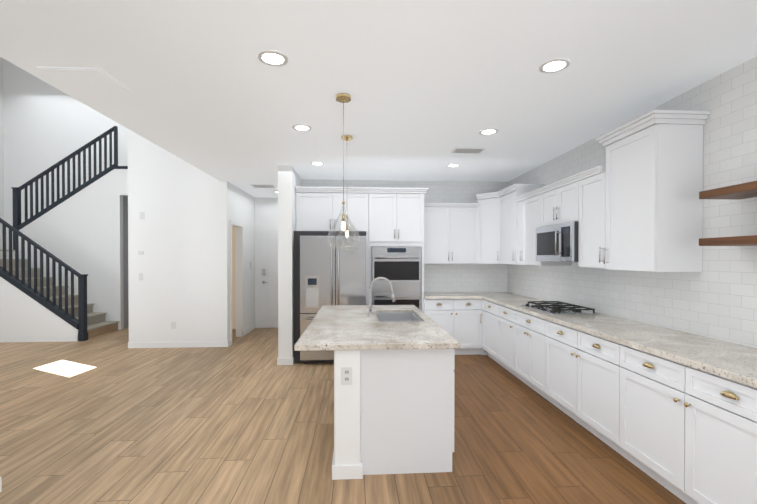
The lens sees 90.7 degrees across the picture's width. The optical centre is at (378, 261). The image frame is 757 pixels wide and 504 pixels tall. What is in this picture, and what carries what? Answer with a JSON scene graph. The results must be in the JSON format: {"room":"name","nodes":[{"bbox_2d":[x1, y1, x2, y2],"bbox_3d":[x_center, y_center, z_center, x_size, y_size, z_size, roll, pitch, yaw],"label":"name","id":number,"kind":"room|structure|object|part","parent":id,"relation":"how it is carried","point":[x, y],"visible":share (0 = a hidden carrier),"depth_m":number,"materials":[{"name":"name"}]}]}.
{"room":"kitchen","nodes":[
{"label":"kitchen","id":0,"kind":"room"},
{"bbox_2d":[0,57,3,249],"bbox_3d":[-8.386,-1.836,2.968,0.100,6.600,11.620,0,0,-3],"label":"wall","id":1,"kind":"structure","parent":0,"point":[1,154],"depth_m":8.59,"materials":[{"name":"paint"}]},
{"bbox_2d":[0,277,78,336],"bbox_3d":[-6.962,0.554,6.658,3.150,1.756,0.120,0,0,-3],"label":"wall","id":2,"kind":"structure","parent":0,"point":[22,314],"depth_m":6.64,"materials":[{"name":"paint"}]},
{"bbox_2d":[0,336,77,341],"bbox_3d":[-6.958,1.385,6.598,3.150,0.095,0.014,0,0,-3],"label":"baseboard","id":3,"kind":"structure","parent":2,"relation":"attached to","point":[43,339],"depth_m":6.65,"materials":[{"name":"white wood"}]},
{"bbox_2d":[0,218,87,340],"bbox_3d":[-6.316,0.112,6.686,2.064,2.641,0.132,0,0,-3],"label":"stair railing","id":4,"kind":"object","parent":2,"relation":"on","point":[80,323],"visible":1,"depth_m":6.70,"materials":[{"name":"grey wood"}]},
{"bbox_2d":[3,58,127,249],"bbox_3d":[-6.485,-1.887,8.838,4.380,6.600,0.120,0,0,-3],"label":"wall","id":5,"kind":"structure","parent":0,"point":[46,125],"depth_m":8.69,"materials":[{"name":"paint"}]},
{"bbox_2d":[18,169,235,329],"bbox_3d":[-5.114,-0.249,8.304,4.648,3.335,1.105,0,0,-3],"label":"wall","id":6,"kind":"structure","parent":0,"point":[84,230],"depth_m":7.73,"materials":[{"name":"paint"}]},
{"bbox_2d":[11,126,127,249],"bbox_3d":[-5.859,-1.521,7.766,3.253,2.573,0.124,0,0,-3],"label":"stair railing","id":7,"kind":"object","parent":6,"relation":"on","point":[17,223],"visible":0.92,"depth_m":7.71,"materials":[{"name":"grey wood"}]},
{"bbox_2d":[128,129,229,341],"bbox_3d":[-3.340,-1.864,6.267,1.600,6.600,0.120,0,0,-3],"label":"wall","id":8,"kind":"structure","parent":0,"point":[179,235],"depth_m":6.22,"materials":[{"name":"paint"}]},
{"bbox_2d":[140,212,144,218],"bbox_3d":[-3.905,-0.754,6.180,0.080,0.120,0.007,0,0,-3],"label":"switch plate","id":9,"kind":"object","parent":8,"relation":"attached to","point":[142,216],"depth_m":6.18,"materials":[{"name":"white plastic"}]},
{"bbox_2d":[171,322,175,328],"bbox_3d":[-3.416,1.066,6.225,0.070,0.120,0.005,0,0,-3],"label":"outlet","id":10,"kind":"object","parent":8,"relation":"attached to","point":[173,324],"depth_m":6.22,"materials":[{"name":"white plastic"}]},
{"bbox_2d":[128,340,228,347],"bbox_3d":[-3.321,1.388,6.229,1.598,0.095,0.014,0,0,-3],"label":"baseboard","id":11,"kind":"structure","parent":8,"relation":"attached to","point":[200,343],"depth_m":6.22,"materials":[{"name":"white wood"}]},
{"bbox_2d":[229,183,254,336],"bbox_3d":[-2.650,-1.872,7.159,0.120,6.600,1.580,0,0,-3],"label":"wall","id":12,"kind":"structure","parent":0,"point":[242,206],"depth_m":7.24,"materials":[{"name":"paint"}]},
{"bbox_2d":[230,220,243,344],"bbox_3d":[-2.559,0.361,6.773,0.016,2.140,0.720,0,0,-3],"label":"door frame","id":13,"kind":"structure","parent":12,"relation":"attached to","point":[231,222],"depth_m":6.58,"materials":[{"name":"white wood"}]},
{"bbox_2d":[242,323,255,335],"bbox_3d":[-2.603,1.377,7.530,0.014,0.095,0.900,0,0,-3],"label":"baseboard","id":14,"kind":"structure","parent":12,"relation":"attached to","point":[253,326],"depth_m":7.52,"materials":[{"name":"white wood"}]},
{"bbox_2d":[255,197,277,327],"bbox_3d":[-2.806,-1.879,8.016,2.870,6.600,0.150,0,0,-3],"label":"wall","id":15,"kind":"structure","parent":0,"point":[266,212],"depth_m":7.97,"materials":[{"name":"paint"}]},
{"bbox_2d":[257,227,277,327],"bbox_3d":[-2.074,0.346,7.994,1.025,2.150,0.018,0,0,-3],"label":"door frame","id":16,"kind":"structure","parent":15,"relation":"attached to","point":[258,262],"depth_m":7.96,"materials":[{"name":"white wood"}]},
{"bbox_2d":[260,230,277,327],"bbox_3d":[-2.060,0.376,7.959,0.906,2.075,0.088,0,0,-3],"label":"front door","id":17,"kind":"structure","parent":15,"relation":"in","point":[268,278],"depth_m":7.95,"materials":[{"name":"white wood"}]},
{"bbox_2d":[278,165,301,357],"bbox_3d":[-1.385,0.043,6.623,0.193,2.780,2.830,0,0,-3],"label":"wall","id":18,"kind":"structure","parent":0,"point":[289,179],"depth_m":5.21,"materials":[{"name":"paint"}]},
{"bbox_2d":[277,358,283,364],"bbox_3d":[-1.487,1.385,6.622,0.014,0.095,2.844,0,0,-3],"label":"baseboard","id":19,"kind":"structure","parent":18,"relation":"attached to","point":[279,360],"depth_m":5.20,"materials":[{"name":"white wood"}]},
{"bbox_2d":[0,327,685,503],"bbox_3d":[-2.898,1.511,3.357,10.900,0.100,11.700,0,0,-3],"label":"floor","id":20,"kind":"structure","parent":0,"point":[246,419],"depth_m":3.10,"materials":[{"name":"brown wood"}]},
{"bbox_2d":[0,250,118,338],"bbox_3d":[-6.418,-0.141,7.771,4.368,3.128,2.028,0,0,-3],"label":"stairs","id":21,"kind":"structure","parent":20,"relation":"on","point":[97,324],"depth_m":7.35,"materials":[{"name":"beige carpet"}]},
{"bbox_2d":[33,360,95,376],"bbox_3d":[-4.255,1.445,5.070,0.830,0.001,0.860,0,0,-3],"label":"sunlight patch","id":22,"kind":"object","parent":20,"relation":"on","point":[65,368],"visible":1,"depth_m":5.04,"materials":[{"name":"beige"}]},
{"bbox_2d":[294,231,365,363],"bbox_3d":[-0.703,0.504,5.582,1.030,1.874,0.937,0,0,-3],"label":"fridge","id":23,"kind":"object","parent":20,"relation":"on","point":[325,273],"visible":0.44,"depth_m":5.18,"materials":[{"name":"grey metal"}]},
{"bbox_2d":[295,186,370,304],"bbox_3d":[-0.698,0.172,5.838,1.072,2.536,0.633,0,0,-3],"label":"tall cabinet","id":24,"kind":"object","parent":20,"relation":"on","point":[318,209],"depth_m":5.54,"materials":[{"name":"white wood"}]},
{"bbox_2d":[330,345,460,479],"bbox_3d":[0.070,1.023,3.531,0.885,0.874,2.009,0,0,-3],"label":"kitchen island","id":25,"kind":"object","parent":20,"relation":"on","point":[394,367],"depth_m":2.58,"materials":[{"name":"wood"}]},
{"bbox_2d":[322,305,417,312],"bbox_3d":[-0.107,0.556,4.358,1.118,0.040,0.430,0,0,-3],"label":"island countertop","id":26,"kind":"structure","parent":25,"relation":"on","point":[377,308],"depth_m":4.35,"materials":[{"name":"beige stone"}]},
{"bbox_2d":[314,309,432,320],"bbox_3d":[-0.072,0.562,3.754,1.118,0.040,0.778,0,0,-3],"label":"island countertop","id":27,"kind":"structure","parent":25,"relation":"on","point":[323,314],"depth_m":3.74,"materials":[{"name":"beige stone"}]},
{"bbox_2d":[368,277,394,315],"bbox_3d":[0.033,0.348,3.709,0.278,0.387,0.095,0,0,-3],"label":"faucet","id":28,"kind":"object","parent":27,"relation":"on","point":[370,312],"visible":1,"depth_m":3.71,"materials":[{"name":"silver metal"}]},
{"bbox_2d":[378,313,421,320],"bbox_3d":[0.193,0.673,3.770,0.416,0.207,0.776,0,0,-3],"label":"sink","id":29,"kind":"object","parent":27,"relation":"in","point":[381,316],"depth_m":4.15,"materials":[{"name":"silver metal"}]},
{"bbox_2d":[294,321,460,350],"bbox_3d":[-0.024,0.569,2.935,1.118,0.040,0.860,0,0,-3],"label":"island countertop","id":30,"kind":"structure","parent":25,"relation":"on","point":[319,335],"depth_m":2.74,"materials":[{"name":"beige stone"}]},
{"bbox_2d":[371,187,426,311],"bbox_3d":[0.254,0.171,5.894,0.835,2.536,0.633,0,0,-3],"label":"tall cabinet","id":31,"kind":"object","parent":20,"relation":"on","point":[392,225],"depth_m":5.59,"materials":[{"name":"white wood"}]},
{"bbox_2d":[424,299,483,354],"bbox_3d":[1.124,1.002,5.965,0.903,0.872,0.607,0,0,-3],"label":"base cabinet","id":32,"kind":"object","parent":20,"relation":"on","point":[460,320],"depth_m":5.68,"materials":[{"name":"white wood"}]},
{"bbox_2d":[424,292,479,298],"bbox_3d":[1.096,0.543,5.941,0.840,0.040,0.647,0,0,-3],"label":"countertop","id":33,"kind":"structure","parent":32,"relation":"on","point":[435,295],"depth_m":5.75,"materials":[{"name":"beige stone"}]},
{"bbox_2d":[481,299,496,361],"bbox_3d":[1.915,1.007,5.395,0.647,0.872,0.617,0,0,-3],"label":"base cabinet","id":34,"kind":"object","parent":20,"relation":"on","point":[489,309],"depth_m":5.39,"materials":[{"name":"white wood"}]},
{"bbox_2d":[497,304,512,373],"bbox_3d":[1.949,1.012,4.818,0.647,0.872,0.540,0,0,-3],"label":"base cabinet","id":35,"kind":"object","parent":20,"relation":"on","point":[504,314],"depth_m":4.82,"materials":[{"name":"white wood"}]},
{"bbox_2d":[513,309,544,397],"bbox_3d":[1.987,1.017,4.169,0.647,0.872,0.760,0,0,-3],"label":"base cabinet","id":36,"kind":"object","parent":20,"relation":"on","point":[528,330],"depth_m":4.12,"materials":[{"name":"white wood"}]},
{"bbox_2d":[545,320,616,451],"bbox_3d":[2.040,1.025,3.260,0.647,0.872,1.060,0,0,-3],"label":"base cabinet","id":37,"kind":"object","parent":20,"relation":"on","point":[581,367],"depth_m":3.16,"materials":[{"name":"white wood"}]},
{"bbox_2d":[617,343,756,503],"bbox_3d":[2.101,1.034,2.202,0.647,0.872,1.060,0,0,-3],"label":"base cabinet","id":38,"kind":"object","parent":20,"relation":"on","point":[686,434],"depth_m":2.15,"materials":[{"name":"white wood"}]},
{"bbox_2d":[476,292,756,387],"bbox_3d":[2.008,0.565,3.449,0.690,0.040,5.728,0,0,-3],"label":"countertop","id":39,"kind":"structure","parent":38,"relation":"on","point":[732,361],"depth_m":2.61,"materials":[{"name":"beige stone"}]},
{"bbox_2d":[521,301,598,314],"bbox_3d":[1.983,0.511,4.164,0.480,0.054,0.760,0,0,-3],"label":"cooktop","id":40,"kind":"object","parent":39,"relation":"in","point":[557,308],"visible":1,"depth_m":4.01,"materials":[{"name":"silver metal"}]},
{"bbox_2d":[0,0,756,197],"bbox_3d":[-0.679,-1.341,2.911,6.520,0.650,10.600,0,0,-3],"label":"ceiling","id":41,"kind":"structure","parent":0,"point":[429,86],"depth_m":2.58,"materials":[{"name":"paint"}]},
{"bbox_2d":[37,67,131,91],"bbox_3d":[-2.105,-1.309,2.708,0.410,0.008,0.360,0,0,-3],"label":"ceiling access panel","id":42,"kind":"object","parent":41,"relation":"attached to","point":[90,79],"visible":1,"depth_m":2.68,"materials":[{"name":"paint"}]},
{"bbox_2d":[249,184,275,187],"bbox_3d":[-2.062,-1.343,6.687,0.400,0.008,0.300,0,0,-3],"label":"ceiling vent","id":43,"kind":"object","parent":41,"relation":"in","point":[262,186],"visible":0.98,"depth_m":6.65,"materials":[{"name":"white metal"}]},
{"bbox_2d":[258,50,287,65],"bbox_3d":[-0.680,-1.306,2.410,0.190,0.008,0.190,0,0,-3],"label":"recessed light","id":44,"kind":"object","parent":41,"relation":"in","point":[271,57],"visible":1,"depth_m":2.40,"materials":[{"name":"white plastic"}]},
{"bbox_2d":[292,124,311,130],"bbox_3d":[-0.755,-1.317,3.693,0.190,0.008,0.190,0,0,-3],"label":"recessed light","id":45,"kind":"object","parent":41,"relation":"in","point":[300,127],"visible":1,"depth_m":3.68,"materials":[{"name":"white plastic"}]},
{"bbox_2d":[310,162,323,164],"bbox_3d":[-0.831,-1.329,5.086,0.190,0.008,0.190,0,0,-3],"label":"recessed light","id":46,"kind":"object","parent":41,"relation":"in","point":[317,163],"visible":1,"depth_m":5.08,"materials":[{"name":"white plastic"}]},
{"bbox_2d":[327,93,359,247],"bbox_3d":[-0.280,-0.711,2.986,0.260,1.209,0.260,0,0,-3],"label":"pendant light","id":47,"kind":"object","parent":41,"relation":"hanging from","point":[343,98],"depth_m":2.98,"materials":[{"name":"clear glass"}]},
{"bbox_3d":[-0.280,-0.286,2.989,0.260,0.360,0.260,0,0,-3],"label":"pendant light shade","id":48,"kind":"part","parent":47,"relation":"part of","materials":[{"name":"clear glass"}]},
{"bbox_2d":[335,135,358,250],"bbox_3d":[-0.335,-0.719,3.973,0.260,1.209,0.260,0,0,-3],"label":"pendant light","id":49,"kind":"object","parent":41,"relation":"hanging from","point":[348,137],"depth_m":3.95,"materials":[{"name":"clear glass"}]},
{"bbox_3d":[-0.335,-0.295,3.977,0.260,0.360,0.260,0,0,-3],"label":"pendant light shade","id":50,"kind":"part","parent":49,"relation":"part of","materials":[{"name":"clear glass"}]},
{"bbox_2d":[446,164,459,166],"bbox_3d":[1.036,-1.330,5.190,0.190,0.008,0.190,0,0,-3],"label":"recessed light","id":51,"kind":"object","parent":41,"relation":"in","point":[452,165],"visible":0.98,"depth_m":5.19,"materials":[{"name":"white plastic"}]},
{"bbox_2d":[451,148,485,153],"bbox_3d":[1.073,-1.324,4.476,0.360,0.008,0.200,0,0,-3],"label":"ceiling vent","id":52,"kind":"object","parent":41,"relation":"in","point":[469,150],"visible":0.98,"depth_m":4.45,"materials":[{"name":"white metal"}]},
{"bbox_2d":[479,128,497,134],"bbox_3d":[1.122,-1.318,3.808,0.190,0.008,0.190,0,0,-3],"label":"recessed light","id":53,"kind":"object","parent":41,"relation":"in","point":[489,131],"visible":1,"depth_m":3.79,"materials":[{"name":"white plastic"}]},
{"bbox_2d":[539,58,569,72],"bbox_3d":[1.178,-1.307,2.504,0.190,0.008,0.190,0,0,-3],"label":"recessed light","id":54,"kind":"object","parent":41,"relation":"in","point":[554,65],"visible":1,"depth_m":2.50,"materials":[{"name":"white plastic"}]},
{"bbox_2d":[302,179,507,292],"bbox_3d":[0.462,0.045,6.285,3.450,2.780,0.120,0,0,-3],"label":"wall","id":55,"kind":"structure","parent":0,"point":[465,277],"depth_m":6.27,"materials":[{"name":"tile"}]},
{"bbox_2d":[424,203,475,263],"bbox_3d":[1.117,-0.440,6.078,0.903,0.955,0.357,0,0,-3],"label":"upper cabinet","id":56,"kind":"object","parent":55,"relation":"attached to","point":[461,233],"depth_m":5.90,"materials":[{"name":"white wood"}]},
{"bbox_2d":[476,192,499,263],"bbox_3d":[1.717,-0.510,5.811,0.286,1.088,0.280,0,0,-3],"label":"upper cabinet","id":57,"kind":"object","parent":55,"relation":"attached to","point":[487,204],"depth_m":5.82,"materials":[{"name":"white wood"}]},
{"bbox_2d":[508,56,756,347],"bbox_3d":[2.492,0.081,2.131,0.120,2.780,8.650,0,0,-3],"label":"wall","id":58,"kind":"structure","parent":0,"point":[716,298],"depth_m":2.72,"materials":[{"name":"tile"}]},
{"bbox_2d":[498,184,545,264],"bbox_3d":[2.051,-0.505,5.410,0.372,1.095,0.579,0,0,-3],"label":"upper cabinet","id":59,"kind":"object","parent":58,"relation":"attached to","point":[517,191],"depth_m":5.36,"materials":[{"name":"white wood"}]},
{"bbox_2d":[514,194,570,265],"bbox_3d":[2.087,-0.377,4.781,0.372,0.850,0.682,0,0,-3],"label":"upper cabinet","id":60,"kind":"object","parent":58,"relation":"attached to","point":[527,211],"depth_m":4.77,"materials":[{"name":"white wood"}]},
{"bbox_2d":[542,178,577,226],"bbox_3d":[2.129,-0.597,4.061,0.372,0.398,0.753,0,0,-3],"label":"upper cabinet","id":61,"kind":"object","parent":58,"relation":"attached to","point":[560,205],"depth_m":4.00,"materials":[{"name":"white wood"}]},
{"bbox_2d":[536,222,578,261],"bbox_3d":[2.073,-0.196,4.062,0.486,0.396,0.746,0,0,-3],"label":"microwave","id":62,"kind":"object","parent":61,"relation":"attached to","point":[557,243],"visible":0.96,"depth_m":3.90,"materials":[{"name":"grey metal"}]},
{"bbox_2d":[578,170,605,267],"bbox_3d":[2.163,-0.366,3.486,0.372,0.850,0.401,0,0,-3],"label":"upper cabinet","id":63,"kind":"object","parent":58,"relation":"attached to","point":[592,190],"depth_m":3.47,"materials":[{"name":"white wood"}]},
{"bbox_2d":[602,110,705,271],"bbox_3d":[2.191,-0.505,3.014,0.372,1.162,0.539,0,0,-3],"label":"upper cabinet","id":64,"kind":"object","parent":58,"relation":"attached to","point":[637,205],"depth_m":2.76,"materials":[{"name":"white wood"}]},
{"bbox_2d":[699,181,756,199],"bbox_3d":[2.314,-0.430,1.691,0.283,0.050,1.600,0,0,-3],"label":"floating shelf","id":65,"kind":"object","parent":58,"relation":"attached to","point":[742,191],"visible":1,"depth_m":2.31,"materials":[{"name":"brown wood"}]},
{"bbox_2d":[699,235,756,245],"bbox_3d":[2.314,-0.120,1.694,0.283,0.050,1.600,0,0,-3],"label":"floating shelf","id":66,"kind":"object","parent":58,"relation":"attached to","point":[751,240],"visible":1,"depth_m":2.29,"materials":[{"name":"brown wood"}]}
]}

